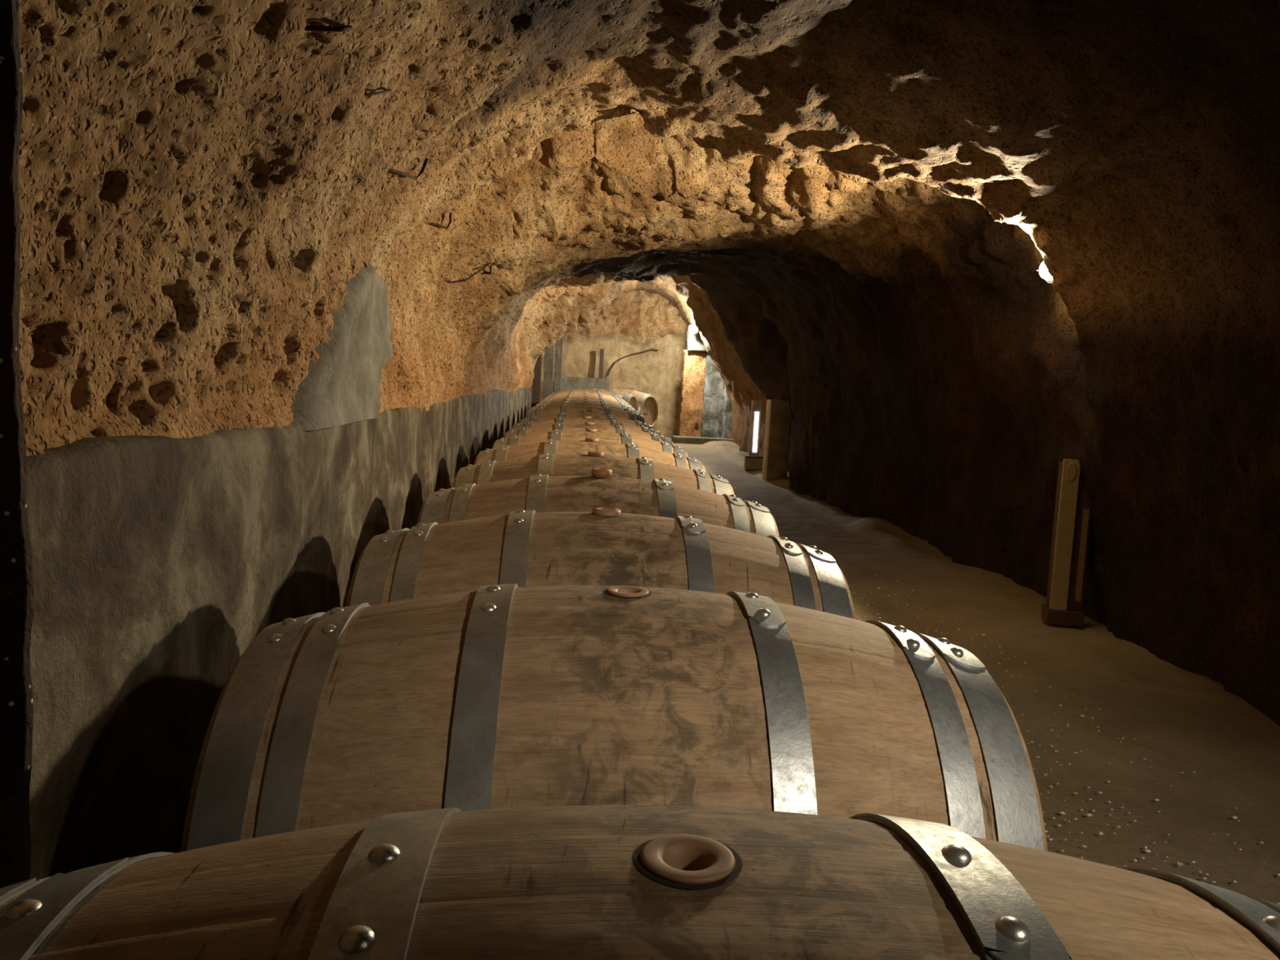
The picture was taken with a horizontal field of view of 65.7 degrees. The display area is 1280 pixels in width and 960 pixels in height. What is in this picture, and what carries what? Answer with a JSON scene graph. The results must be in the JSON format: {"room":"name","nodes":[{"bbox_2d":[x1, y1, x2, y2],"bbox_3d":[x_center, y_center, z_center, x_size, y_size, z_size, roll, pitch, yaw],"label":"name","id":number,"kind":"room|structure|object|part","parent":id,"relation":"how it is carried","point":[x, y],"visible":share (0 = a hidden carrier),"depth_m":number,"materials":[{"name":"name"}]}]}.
{"room":"wine cellar","nodes":[
{"label":"wine cellar","id":0,"kind":"room"},
{"bbox_2d":[17,0,578,462],"bbox_3d":[-0.861,-1.262,7.569,0.759,1.366,21.804,2,6,-4],"label":"wall","id":1,"kind":"structure","parent":0,"point":[202,183],"depth_m":1.75,"materials":[{"name":"stone"}]},
{"bbox_2d":[0,0,34,888],"bbox_3d":[-0.762,0.049,0.927,0.371,1.770,0.125,2,6,-4],"label":"trim","id":2,"kind":"structure","parent":1,"relation":"attached to","point":[16,567],"depth_m":0.93,"materials":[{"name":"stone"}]},
{"bbox_2d":[26,385,532,879],"bbox_3d":[-1.286,-0.269,7.650,0.250,0.954,21.801,2,6,-4],"label":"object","id":3,"kind":"structure","parent":1,"relation":"attached to","point":[156,568],"depth_m":1.63,"materials":[{"name":"grey concrete"}]},
{"bbox_2d":[304,25,352,31],"bbox_3d":[-0.508,-0.735,1.606,0.034,0.030,0.082,8,8,42],"label":"iron hook","id":4,"kind":"object","parent":1,"relation":"attached to","point":[309,28],"visible":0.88,"depth_m":1.60,"materials":[{"name":"black metal"}]},
{"bbox_2d":[289,263,392,431],"bbox_3d":[-0.877,-0.441,2.986,0.153,0.523,1.509,2,6,-4],"label":"plaster patch","id":5,"kind":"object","parent":1,"relation":"attached to","point":[343,387],"depth_m":2.81,"materials":[{"name":"grey paint"}]},
{"bbox_2d":[364,88,391,96],"bbox_3d":[-0.559,-0.825,2.116,0.033,0.091,0.274,2,6,-4],"label":"iron hook","id":6,"kind":"object","parent":1,"relation":"attached to","point":[386,91],"visible":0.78,"depth_m":2.07,"materials":[{"name":"brown metal"}]},
{"bbox_2d":[387,157,428,180],"bbox_3d":[-0.641,-0.873,2.772,0.054,0.104,0.429,3,6,-2],"label":"iron hook","id":7,"kind":"object","parent":1,"relation":"attached to","point":[425,162],"visible":0.88,"depth_m":2.88,"materials":[{"name":"brown metal"}]},
{"bbox_2d":[428,212,451,229],"bbox_3d":[-0.799,-1.031,3.909,0.051,0.066,0.207,5,6,22],"label":"iron hook","id":8,"kind":"object","parent":1,"relation":"attached to","point":[450,221],"visible":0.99,"depth_m":3.97,"materials":[{"name":"black metal"}]},
{"bbox_2d":[444,249,504,283],"bbox_3d":[-0.900,-1.138,5.255,0.093,0.236,0.545,5,6,23],"label":"rod","id":9,"kind":"object","parent":1,"relation":"on","point":[485,266],"visible":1,"depth_m":5.31,"materials":[{"name":"black metal"}]},
{"bbox_2d":[480,265,491,274],"bbox_3d":[-0.860,-1.173,5.536,0.069,0.042,0.081,2,6,-4],"label":"iron hook","id":10,"kind":"object","parent":1,"relation":"attached to","point":[490,273],"visible":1,"depth_m":5.57,"materials":[{"name":"black metal"}]},
{"bbox_2d":[531,353,542,408],"bbox_3d":[-1.614,-1.322,15.225,0.170,1.360,0.100,2,6,-4],"label":"door","id":11,"kind":"structure","parent":1,"relation":"in","point":[536,384],"depth_m":15.16,"materials":[{"name":"wood"}]},
{"bbox_2d":[560,376,609,391],"bbox_3d":[-1.037,-1.336,17.679,0.961,0.987,0.131,2,6,-4],"label":"wall","id":12,"kind":"structure","parent":0,"point":[568,383],"depth_m":17.58,"materials":[{"name":"grey paint"}]},
{"bbox_2d":[540,289,688,436],"bbox_3d":[-0.142,-2.246,17.648,4.170,2.920,0.515,3,6,4],"label":"wall","id":13,"kind":"structure","parent":0,"point":[637,321],"depth_m":17.81,"materials":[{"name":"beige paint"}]},
{"bbox_2d":[607,348,658,376],"bbox_3d":[-0.128,-2.104,17.801,0.901,0.534,0.086,3,6,5],"label":"cable","id":14,"kind":"object","parent":13,"relation":"attached to","point":[651,348],"visible":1,"depth_m":17.80,"materials":[{"name":"black rubber"}]},
{"bbox_2d":[431,0,1279,328],"bbox_3d":[0.323,-1.930,7.569,2.476,1.195,21.832,2,6,-5],"label":"ceiling","id":15,"kind":"structure","parent":0,"point":[686,153],"depth_m":3.32,"materials":[{"name":"stone"}]},
{"bbox_2d":[662,435,1279,905],"bbox_3d":[0.385,0.210,7.937,4.300,0.123,22.260,2,6,-4],"label":"floor","id":16,"kind":"structure","parent":0,"point":[1188,723],"depth_m":3.38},
{"bbox_2d":[542,346,554,399],"bbox_3d":[-1.483,-1.426,15.978,0.156,1.465,0.144,2,6,-4],"label":"concrete post","id":17,"kind":"object","parent":16,"relation":"on","point":[549,353],"visible":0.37,"depth_m":15.88,"materials":[{"name":"grey paint"}]},
{"bbox_2d":[553,337,563,391],"bbox_3d":[-1.348,-1.517,16.178,0.126,1.624,0.146,2,6,-4],"label":"concrete post","id":18,"kind":"object","parent":16,"relation":"on","point":[559,344],"visible":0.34,"depth_m":16.07,"materials":[{"name":"grey paint"}]},
{"bbox_2d":[599,348,604,378],"bbox_3d":[-0.711,-1.585,17.702,0.070,1.500,0.050,2,6,-4],"label":"timber post","id":19,"kind":"object","parent":16,"relation":"on","point":[602,350],"visible":0.44,"depth_m":17.62,"materials":[{"name":"brown wood"}]},
{"bbox_2d":[592,388,638,411],"bbox_3d":[-0.557,-1.052,15.119,0.950,0.671,0.669,5,6,20],"label":"barrel","id":20,"kind":"object","parent":16,"relation":"on","point":[631,399],"visible":0.2,"depth_m":14.96,"materials":[{"name":"brown wood"}]},
{"bbox_2d":[613,389,657,426],"bbox_3d":[-0.246,-1.101,15.744,0.950,0.671,0.669,7,7,32],"label":"barrel","id":21,"kind":"object","parent":16,"relation":"on","point":[647,403],"visible":0.32,"depth_m":15.52,"materials":[{"name":"brown wood"}]},
{"bbox_2d":[743,400,763,470],"bbox_3d":[1.370,-0.536,11.818,0.210,0.815,0.210,3,6,2],"label":"bollard light","id":22,"kind":"object","parent":16,"relation":"on","point":[753,460],"visible":0.99,"depth_m":11.77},
{"bbox_3d":[1.358,-0.281,11.845,0.210,0.020,0.210,3,6,2],"label":"plate","id":23,"kind":"part","parent":22,"relation":"part of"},
{"bbox_2d":[842,572,1279,904],"bbox_3d":[1.088,0.703,3.869,0.908,0.010,3.603,2,6,-4],"label":"gravel","id":24,"kind":"object","parent":16,"relation":"on","point":[1083,716],"visible":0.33,"depth_m":2.54,"materials":[{"name":"brown gravel"}]},
{"bbox_2d":[1040,458,1092,626],"bbox_3d":[1.997,0.285,4.615,0.160,0.770,0.140,4,6,10],"label":"bollard light","id":25,"kind":"object","parent":16,"relation":"on","point":[1063,606],"visible":0.97,"depth_m":4.57,"materials":[{"name":"brown wood"}]},
{"bbox_3d":[1.955,0.254,4.564,0.072,0.700,0.022,4,6,10],"label":"panel","id":26,"kind":"part","parent":25,"relation":"part of","materials":[{"name":"brown wood"}]},
{"bbox_3d":[1.967,-0.038,4.521,0.042,0.088,0.005,4,6,10],"label":"oval plate","id":27,"kind":"part","parent":25,"relation":"part of","materials":[{"name":"brown wood"}]},
{"bbox_3d":[0.064,0.542,4.295,0.090,0.108,8.600,2,6,-4],"label":"bearer","id":28,"kind":"object","parent":16,"relation":"on","visible":0},
{"bbox_2d":[519,412,653,429],"bbox_3d":[-0.392,-0.142,7.071,0.950,0.671,0.669,2,6,-4],"label":"barrel","id":29,"kind":"object","parent":28,"relation":"on","point":[565,415],"visible":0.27,"depth_m":6.96,"materials":[{"name":"brown wood"}]},
{"bbox_2d":[503,422,673,445],"bbox_3d":[-0.300,0.010,5.634,0.950,0.677,0.669,2,6,-4],"label":"barrel","id":30,"kind":"object","parent":28,"relation":"on","point":[618,428],"visible":0.21,"depth_m":5.52,"materials":[{"name":"brown wood"}]},
{"bbox_2d":[492,428,688,457],"bbox_3d":[-0.255,0.085,4.916,0.950,0.681,0.669,2,6,-4],"label":"barrel","id":31,"kind":"object","parent":28,"relation":"on","point":[558,435],"visible":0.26,"depth_m":4.79,"materials":[{"name":"brown wood"}]},
{"bbox_2d":[452,451,734,495],"bbox_3d":[-0.169,0.240,3.480,0.950,0.681,0.669,2,6,-4],"label":"barrel","id":32,"kind":"object","parent":28,"relation":"on","point":[642,468],"visible":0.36,"depth_m":3.34,"materials":[{"name":"brown wood"}]},
{"bbox_2d":[417,467,779,537],"bbox_3d":[-0.122,0.312,2.761,0.950,0.691,0.669,2,6,-4],"label":"barrel","id":33,"kind":"object","parent":28,"relation":"on","point":[540,493],"visible":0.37,"depth_m":2.60,"materials":[{"name":"brown wood"}]},
{"bbox_2d":[180,583,1048,852],"bbox_3d":[-0.033,0.476,1.326,0.950,0.671,0.669,2,6,-4],"label":"barrel","id":34,"kind":"object","parent":28,"relation":"on","point":[509,695],"visible":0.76,"depth_m":1.10,"materials":[{"name":"brown wood"}]},
{"bbox_2d":[0,804,1279,959],"bbox_3d":[0.011,0.550,0.608,0.950,0.671,0.669,2,6,-4],"label":"barrel","id":35,"kind":"object","parent":28,"relation":"on","point":[593,882],"visible":1,"depth_m":0.56,"materials":[{"name":"brown wood"}]},
{"bbox_3d":[-0.534,0.517,4.255,0.090,0.108,8.600,2,6,-4],"label":"bearer","id":36,"kind":"object","parent":16,"relation":"on","visible":0},
{"bbox_2d":[524,404,644,423],"bbox_3d":[-0.451,-0.273,8.004,0.950,0.671,0.669,2,6,-4],"label":"barrel","id":37,"kind":"object","parent":36,"relation":"on","point":[540,411],"visible":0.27,"depth_m":7.85,"materials":[{"name":"brown wood"}]},
{"bbox_2d":[511,416,661,435],"bbox_3d":[-0.352,-0.069,6.352,0.950,0.680,0.669,2,6,-4],"label":"barrel","id":38,"kind":"object","parent":36,"relation":"on","point":[613,422],"visible":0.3,"depth_m":6.24,"materials":[{"name":"brown wood"}]},
{"bbox_2d":[474,437,706,472],"bbox_3d":[-0.218,0.162,4.197,0.950,0.682,0.669,2,6,-4],"label":"barrel","id":39,"kind":"object","parent":36,"relation":"on","point":[630,450],"visible":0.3,"depth_m":4.07,"materials":[{"name":"brown wood"}]},
{"bbox_2d":[345,507,856,619],"bbox_3d":[-0.084,0.395,2.043,0.950,0.679,0.669,2,6,-4],"label":"barrel","id":40,"kind":"object","parent":36,"relation":"on","point":[602,546],"visible":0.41,"depth_m":1.86,"materials":[{"name":"brown wood"}]},
{"bbox_3d":[-0.389,-0.252,11.537,0.090,0.138,5.900,2,6,-4],"label":"bearer","id":41,"kind":"object","parent":16,"relation":"on","visible":0},
{"bbox_2d":[545,392,625,401],"bbox_3d":[-0.645,-0.678,11.594,0.950,0.671,0.669,2,6,-4],"label":"barrel","id":42,"kind":"object","parent":41,"relation":"on","point":[571,393],"visible":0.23,"depth_m":11.50,"materials":[{"name":"brown wood"}]},
{"bbox_2d":[531,400,639,413],"bbox_3d":[-0.490,-0.353,8.722,0.950,0.671,0.669,2,6,-4],"label":"barrel","id":43,"kind":"object","parent":41,"relation":"on","point":[605,404],"visible":0.15,"depth_m":8.62,"materials":[{"name":"brown wood"}]},
{"bbox_2d":[535,398,635,410],"bbox_3d":[-0.528,-0.434,9.440,0.950,0.671,0.669,2,6,-4],"label":"barrel","id":44,"kind":"object","parent":41,"relation":"on","point":[566,399],"visible":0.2,"depth_m":9.34,"materials":[{"name":"brown wood"}]},
{"bbox_2d":[551,390,620,398],"bbox_3d":[-0.722,-0.840,13.030,0.950,0.671,0.669,2,6,-4],"label":"barrel","id":45,"kind":"object","parent":41,"relation":"on","point":[571,390],"visible":0.18,"depth_m":12.94,"materials":[{"name":"brown wood"}]},
{"bbox_2d":[551,388,619,396],"bbox_3d":[-0.761,-0.921,13.748,0.950,0.671,0.669,2,6,-4],"label":"barrel","id":46,"kind":"object","parent":41,"relation":"on","point":[573,388],"visible":0.13,"depth_m":13.66,"materials":[{"name":"brown wood"}]},
{"bbox_2d":[539,395,631,407],"bbox_3d":[-0.567,-0.516,10.158,0.950,0.671,0.669,2,6,-4],"label":"barrel","id":47,"kind":"object","parent":41,"relation":"on","point":[568,397],"visible":0.17,"depth_m":10.06,"materials":[{"name":"brown wood"}]},
{"bbox_2d":[542,394,628,404],"bbox_3d":[-0.606,-0.597,10.876,0.950,0.671,0.669,2,6,-4],"label":"barrel","id":48,"kind":"object","parent":41,"relation":"on","point":[570,395],"visible":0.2,"depth_m":10.78,"materials":[{"name":"brown wood"}]},
{"bbox_2d":[548,391,623,399],"bbox_3d":[-0.684,-0.759,12.312,0.950,0.671,0.669,2,6,-4],"label":"barrel","id":49,"kind":"object","parent":41,"relation":"on","point":[551,395],"visible":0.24,"depth_m":12.22,"materials":[{"name":"brown wood"}]},
{"bbox_2d":[577,388,624,400],"bbox_3d":[-0.732,-0.990,14.444,0.950,0.671,0.669,4,6,8],"label":"barrel","id":50,"kind":"object","parent":41,"relation":"on","point":[602,390],"visible":0.13,"depth_m":14.33,"materials":[{"name":"brown wood"}]},
{"bbox_2d":[681,167,1279,726],"bbox_3d":[1.498,-0.779,7.775,1.198,2.298,21.808,3,6,-3],"label":"wall","id":51,"kind":"structure","parent":0,"point":[941,400],"depth_m":4.42,"materials":[{"name":"stone"}]},
{"bbox_2d":[678,349,706,436],"bbox_3d":[0.873,-1.404,16.529,0.396,1.533,0.290,2,6,-4],"label":"trim","id":52,"kind":"structure","parent":51,"relation":"attached to","point":[694,362],"depth_m":16.41,"materials":[{"name":"stone"}]},
{"bbox_2d":[689,325,699,334],"bbox_3d":[0.869,-2.409,15.960,0.150,0.150,0.158,6,5,28],"label":"wall lamp","id":53,"kind":"object","parent":51,"relation":"attached to","point":[694,330],"visible":0.98,"depth_m":15.92,"materials":[{"name":"white glass"}]},
{"bbox_3d":[0.853,-2.408,15.930,0.114,0.114,0.075,6,5,28],"label":"bulb","id":54,"kind":"part","parent":53,"relation":"part of","materials":[{"name":"white glass"}]},
{"bbox_2d":[685,324,706,351],"bbox_3d":[1.100,-2.338,16.394,0.645,0.452,0.364,2,6,-4],"label":"trim","id":55,"kind":"structure","parent":51,"relation":"attached to","point":[693,342],"depth_m":16.23,"materials":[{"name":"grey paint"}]},
{"bbox_2d":[671,435,733,444],"bbox_3d":[1.113,-0.639,16.325,1.161,0.125,0.434,2,6,-4],"label":"trim","id":56,"kind":"structure","parent":51,"relation":"attached to","point":[675,439],"depth_m":16.11,"materials":[{"name":"grey paint"}]},
{"bbox_2d":[700,351,724,437],"bbox_3d":[1.232,-1.384,16.506,0.373,1.508,0.233,2,6,-4],"label":"trim","id":57,"kind":"structure","parent":51,"relation":"attached to","point":[714,385],"depth_m":16.41,"materials":[{"name":"grey paint"}]},
{"bbox_2d":[721,384,733,439],"bbox_3d":[1.578,-1.131,16.404,0.421,1.116,0.321,2,6,-4],"label":"trim","id":58,"kind":"structure","parent":51,"relation":"attached to","point":[727,428],"depth_m":16.27,"materials":[{"name":"grey paint"}]},
{"bbox_2d":[761,399,791,480],"bbox_3d":[1.472,-0.410,10.680,0.230,0.900,0.250,2,6,-4],"label":"trim","id":59,"kind":"structure","parent":51,"relation":"attached to","point":[778,414],"depth_m":10.56,"materials":[{"name":"brown wood"}]},
{"bbox_2d":[1035,260,1053,284],"bbox_3d":[1.772,-0.901,4.248,0.132,0.121,0.120,0,7,-26],"label":"wall lamp","id":60,"kind":"object","parent":51,"relation":"attached to","point":[1043,271],"visible":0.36,"depth_m":4.23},
{"bbox_3d":[1.748,-0.898,4.237,0.060,0.091,0.091,-6,9,-25],"label":"bulb","id":61,"kind":"part","parent":60,"relation":"part of","materials":[{"name":"white glass"}]}
]}

